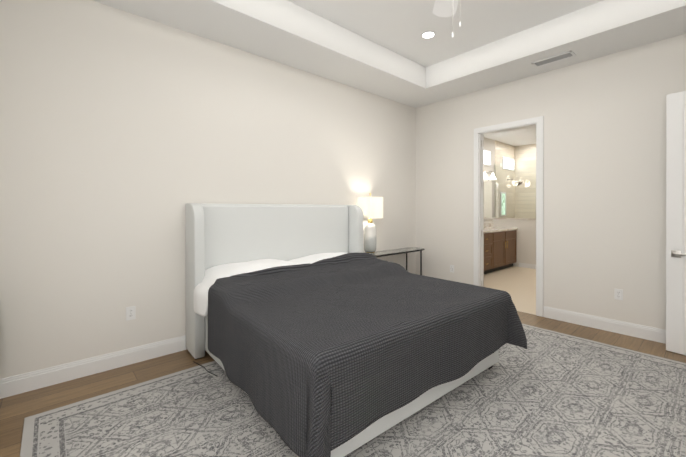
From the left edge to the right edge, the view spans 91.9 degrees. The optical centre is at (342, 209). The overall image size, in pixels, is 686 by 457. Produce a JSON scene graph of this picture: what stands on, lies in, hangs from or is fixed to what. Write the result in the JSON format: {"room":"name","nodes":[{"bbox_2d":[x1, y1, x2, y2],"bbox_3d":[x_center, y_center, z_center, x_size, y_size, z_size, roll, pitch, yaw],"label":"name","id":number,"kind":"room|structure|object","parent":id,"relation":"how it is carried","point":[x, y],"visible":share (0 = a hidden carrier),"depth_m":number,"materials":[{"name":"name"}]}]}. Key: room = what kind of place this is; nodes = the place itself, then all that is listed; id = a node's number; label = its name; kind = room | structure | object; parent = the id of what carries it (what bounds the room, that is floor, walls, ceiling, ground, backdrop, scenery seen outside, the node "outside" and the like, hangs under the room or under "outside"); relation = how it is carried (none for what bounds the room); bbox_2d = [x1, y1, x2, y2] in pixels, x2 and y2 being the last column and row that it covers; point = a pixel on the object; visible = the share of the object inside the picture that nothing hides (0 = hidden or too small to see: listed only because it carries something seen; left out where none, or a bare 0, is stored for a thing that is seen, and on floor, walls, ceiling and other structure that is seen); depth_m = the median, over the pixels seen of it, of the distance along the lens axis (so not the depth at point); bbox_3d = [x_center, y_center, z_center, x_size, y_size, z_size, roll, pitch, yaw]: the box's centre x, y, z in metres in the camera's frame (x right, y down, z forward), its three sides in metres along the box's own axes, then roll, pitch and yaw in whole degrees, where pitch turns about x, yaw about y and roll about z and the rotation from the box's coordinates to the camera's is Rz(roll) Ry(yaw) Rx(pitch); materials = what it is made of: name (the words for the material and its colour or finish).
{"room":"bedroom","nodes":[
{"label":"bedroom","id":0,"kind":"room"},
{"bbox_2d":[0,0,415,378],"bbox_3d":[-0.808,-0.388,3.882,5.320,3.450,0.120,0,0,-41],"label":"wall","id":1,"kind":"structure","parent":0,"point":[125,137],"depth_m":2.91,"materials":[{"name":"white paint"}]},
{"bbox_2d":[0,335,186,398],"bbox_3d":[-0.718,1.270,3.875,5.200,0.135,0.016,0,0,-41],"label":"baseboard","id":2,"kind":"structure","parent":1,"relation":"attached to","point":[27,382],"depth_m":2.67,"materials":[{"name":"white wood"}]},
{"bbox_2d":[126,306,135,320],"bbox_3d":[-1.845,0.900,2.884,0.070,0.115,0.008,0,0,-41],"label":"outlet","id":3,"kind":"object","parent":1,"relation":"attached to","point":[131,313],"visible":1,"depth_m":2.88,"materials":[{"name":"white plastic"}]},
{"bbox_2d":[0,266,685,456],"bbox_3d":[2.393,1.367,4.031,10.310,0.060,4.740,0,0,-41],"label":"floor","id":4,"kind":"structure","parent":0,"point":[16,410],"depth_m":2.82,"materials":[{"name":"brown wood"}]},
{"bbox_2d":[20,324,685,456],"bbox_3d":[0.565,1.335,2.384,4.250,0.012,3.050,0,0,-41],"label":"rug","id":5,"kind":"object","parent":4,"relation":"on","point":[547,393],"visible":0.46,"depth_m":2.13,"materials":[{"name":"grey fabric"}]},
{"bbox_2d":[185,203,526,456],"bbox_3d":[-0.017,0.640,2.929,2.188,1.400,2.251,0,0,-39],"label":"bed","id":6,"kind":"object","parent":5,"relation":"on","point":[313,331],"visible":1,"depth_m":2.32,"materials":[{"name":"white fabric"}]},
{"bbox_2d":[193,252,346,316],"bbox_3d":[-0.413,0.691,3.424,2.060,0.376,0.739,0,0,-39],"label":"pillows","id":7,"kind":"object","parent":6,"relation":"on","point":[211,277],"depth_m":3.05,"materials":[{"name":"white fabric"}]},
{"bbox_2d":[374,247,424,274],"bbox_3d":[0.737,0.975,4.923,1.386,0.719,0.316,0,0,-41],"label":"side table","id":8,"kind":"object","parent":4,"relation":"on","point":[395,251],"visible":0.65,"depth_m":5.00,"materials":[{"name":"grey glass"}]},
{"bbox_2d":[357,193,382,254],"bbox_3d":[0.377,0.191,4.596,0.256,0.846,0.256,0,0,-41],"label":"lamp","id":9,"kind":"object","parent":8,"relation":"on","point":[371,207],"visible":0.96,"depth_m":4.52,"materials":[{"name":"ceramic"}]},
{"bbox_2d":[484,228,517,273],"bbox_3d":[2.838,0.900,7.016,2.790,0.859,0.608,0,0,-41],"label":"bathroom vanity","id":10,"kind":"object","parent":4,"relation":"on","point":[500,248],"depth_m":7.14,"materials":[{"name":"brown wood"}]},
{"bbox_2d":[484,228,511,231],"bbox_3d":[2.829,0.450,7.016,2.800,0.040,0.594,0,0,-41],"label":"countertop","id":11,"kind":"structure","parent":10,"relation":"on","point":[485,229],"depth_m":7.22,"materials":[{"name":"beige stone"}]},
{"bbox_2d":[666,91,685,354],"bbox_3d":[3.294,0.122,2.804,0.135,2.420,0.822,0,0,-32],"label":"entry door","id":12,"kind":"structure","parent":4,"relation":"on","point":[675,222],"depth_m":3.08,"materials":[{"name":"white wood"}]},
{"bbox_2d":[93,0,685,107],"bbox_3d":[0.667,-1.859,2.299,5.200,0.300,4.200,0,0,-41],"label":"ceiling","id":13,"kind":"structure","parent":0,"point":[288,33],"depth_m":3.50,"materials":[{"name":"white paint"}]},
{"bbox_2d":[531,50,575,66],"bbox_3d":[2.380,-1.706,3.759,0.160,0.012,0.400,0,0,-41],"label":"ceiling vent","id":14,"kind":"object","parent":13,"relation":"in","point":[555,58],"visible":1,"depth_m":3.74,"materials":[{"name":"white metal"}]},
{"bbox_2d":[287,0,602,66],"bbox_3d":[0.667,-2.059,2.298,5.440,0.100,4.440,0,0,-41],"label":"ceiling","id":15,"kind":"structure","parent":0,"point":[399,27],"depth_m":3.52,"materials":[{"name":"white paint"}]},
{"bbox_2d":[420,31,435,38],"bbox_3d":[0.981,-2.010,3.816,0.180,0.004,0.180,0,0,-41],"label":"recessed light","id":16,"kind":"object","parent":15,"relation":"in","point":[427,35],"visible":1,"depth_m":3.82,"materials":[{"name":"white"}]},
{"bbox_2d":[432,0,460,37],"bbox_3d":[0.726,-1.570,2.125,1.150,0.874,1.179,0,0,-41],"label":"ceiling fan","id":17,"kind":"object","parent":15,"relation":"hanging from","point":[444,8],"visible":1,"depth_m":2.62,"materials":[{"name":"white"}]},
{"bbox_2d":[484,137,514,223],"bbox_3d":[2.906,-0.247,7.554,4.870,3.150,0.132,0,0,-41],"label":"wall","id":18,"kind":"structure","parent":0,"point":[498,149],"depth_m":8.40,"materials":[{"name":"white paint"}]},
{"bbox_2d":[484,149,490,165],"bbox_3d":[3.295,-1.242,7.800,0.780,0.380,0.030,0,0,-41],"label":"window","id":19,"kind":"structure","parent":18,"relation":"attached to","point":[487,157],"depth_m":7.95,"materials":[{"name":"white glass"}]},
{"bbox_2d":[484,181,491,219],"bbox_3d":[2.661,-0.221,7.258,2.650,0.940,0.006,0,0,-41],"label":"bathroom mirror","id":20,"kind":"object","parent":18,"relation":"attached to","point":[487,200],"visible":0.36,"depth_m":7.99,"materials":[{"name":"white mirror"}]},
{"bbox_2d":[484,224,491,227],"bbox_3d":[2.639,0.380,7.232,2.800,0.100,0.019,0,0,-41],"label":"backsplash","id":21,"kind":"structure","parent":18,"relation":"attached to","point":[485,225],"depth_m":7.96,"materials":[{"name":"beige stone"}]},
{"bbox_2d":[484,171,495,179],"bbox_3d":[3.022,-0.819,7.414,1.500,0.215,0.250,0,0,-41],"label":"sconce","id":22,"kind":"object","parent":18,"relation":"attached to","point":[492,177],"visible":0.33,"depth_m":7.74,"materials":[{"name":"white glass"}]},
{"bbox_2d":[500,192,505,215],"bbox_3d":[4.119,-0.144,8.531,0.320,0.620,0.030,0,0,-41],"label":"shower window","id":23,"kind":"structure","parent":18,"relation":"attached to","point":[503,201],"depth_m":8.54,"materials":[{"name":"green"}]},
{"bbox_2d":[502,156,514,170],"bbox_3d":[4.359,-1.210,8.740,0.740,0.330,0.030,0,0,-41],"label":"shower window","id":24,"kind":"structure","parent":18,"relation":"attached to","point":[506,161],"depth_m":8.72,"materials":[{"name":"white glass"}]},
{"bbox_2d":[484,126,535,145],"bbox_3d":[3.902,-1.769,6.423,4.870,0.100,3.140,0,0,-41],"label":"ceiling","id":25,"kind":"structure","parent":0,"point":[523,136],"depth_m":7.79,"materials":[{"name":"white paint"}]},
{"bbox_2d":[492,218,535,266],"bbox_3d":[4.152,0.763,7.740,0.150,1.130,1.263,0,0,-41],"label":"wall","id":26,"kind":"structure","parent":0,"point":[526,241],"depth_m":7.64,"materials":[{"name":"white paint"}]},
{"bbox_2d":[494,160,535,217],"bbox_3d":[4.145,-0.463,7.745,0.010,1.318,1.234,0,0,-41],"label":"glass","id":27,"kind":"object","parent":26,"relation":"on","point":[513,191],"visible":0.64,"depth_m":7.84,"materials":[{"name":"clear glass"}]},
{"bbox_2d":[519,263,535,268],"bbox_3d":[4.301,1.279,7.470,0.016,0.100,0.630,0,0,-41],"label":"baseboard","id":28,"kind":"structure","parent":26,"relation":"attached to","point":[526,265],"depth_m":7.55,"materials":[{"name":"white wood"}]},
{"bbox_2d":[515,144,535,217],"bbox_3d":[5.717,-0.247,7.950,0.132,3.150,3.020,0,0,-41],"label":"wall","id":29,"kind":"structure","parent":0,"point":[526,154],"depth_m":8.82,"materials":[{"name":"white paint"}]},
{"bbox_2d":[416,33,685,329],"bbox_3d":[2.561,-0.388,4.176,0.120,3.450,4.740,0,0,-41],"label":"wall","id":30,"kind":"structure","parent":0,"point":[604,230],"depth_m":3.83,"materials":[{"name":"white paint"}]},
{"bbox_2d":[450,265,453,272],"bbox_3d":[1.672,0.905,5.088,0.008,0.115,0.070,0,0,-41],"label":"outlet","id":31,"kind":"object","parent":30,"relation":"attached to","point":[452,268],"visible":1,"depth_m":5.08,"materials":[{"name":"white plastic"}]},
{"bbox_2d":[473,116,543,316],"bbox_3d":[2.253,0.082,4.525,0.160,2.508,0.906,0,0,-41],"label":"door frame","id":32,"kind":"structure","parent":30,"relation":"attached to","point":[481,132],"depth_m":4.45,"materials":[{"name":"white wood"}]},
{"bbox_2d":[481,140,483,286],"bbox_3d":[2.022,0.055,4.804,0.051,2.120,0.012,0,0,-41],"label":"bathroom jamb hinges","id":33,"kind":"object","parent":32,"relation":"attached to","point":[483,230],"visible":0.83,"depth_m":4.81,"materials":[{"name":"silver metal"}]},
{"bbox_2d":[544,306,665,343],"bbox_3d":[3.244,1.271,3.304,0.016,0.135,2.225,0,0,-41],"label":"baseboard","id":34,"kind":"structure","parent":30,"relation":"attached to","point":[625,328],"depth_m":3.65,"materials":[{"name":"white wood"}]},
{"bbox_2d":[614,289,622,299],"bbox_3d":[2.990,0.918,3.597,0.008,0.115,0.070,0,0,-41],"label":"outlet","id":35,"kind":"object","parent":30,"relation":"attached to","point":[618,294],"visible":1,"depth_m":3.60,"materials":[{"name":"white plastic"}]}
]}

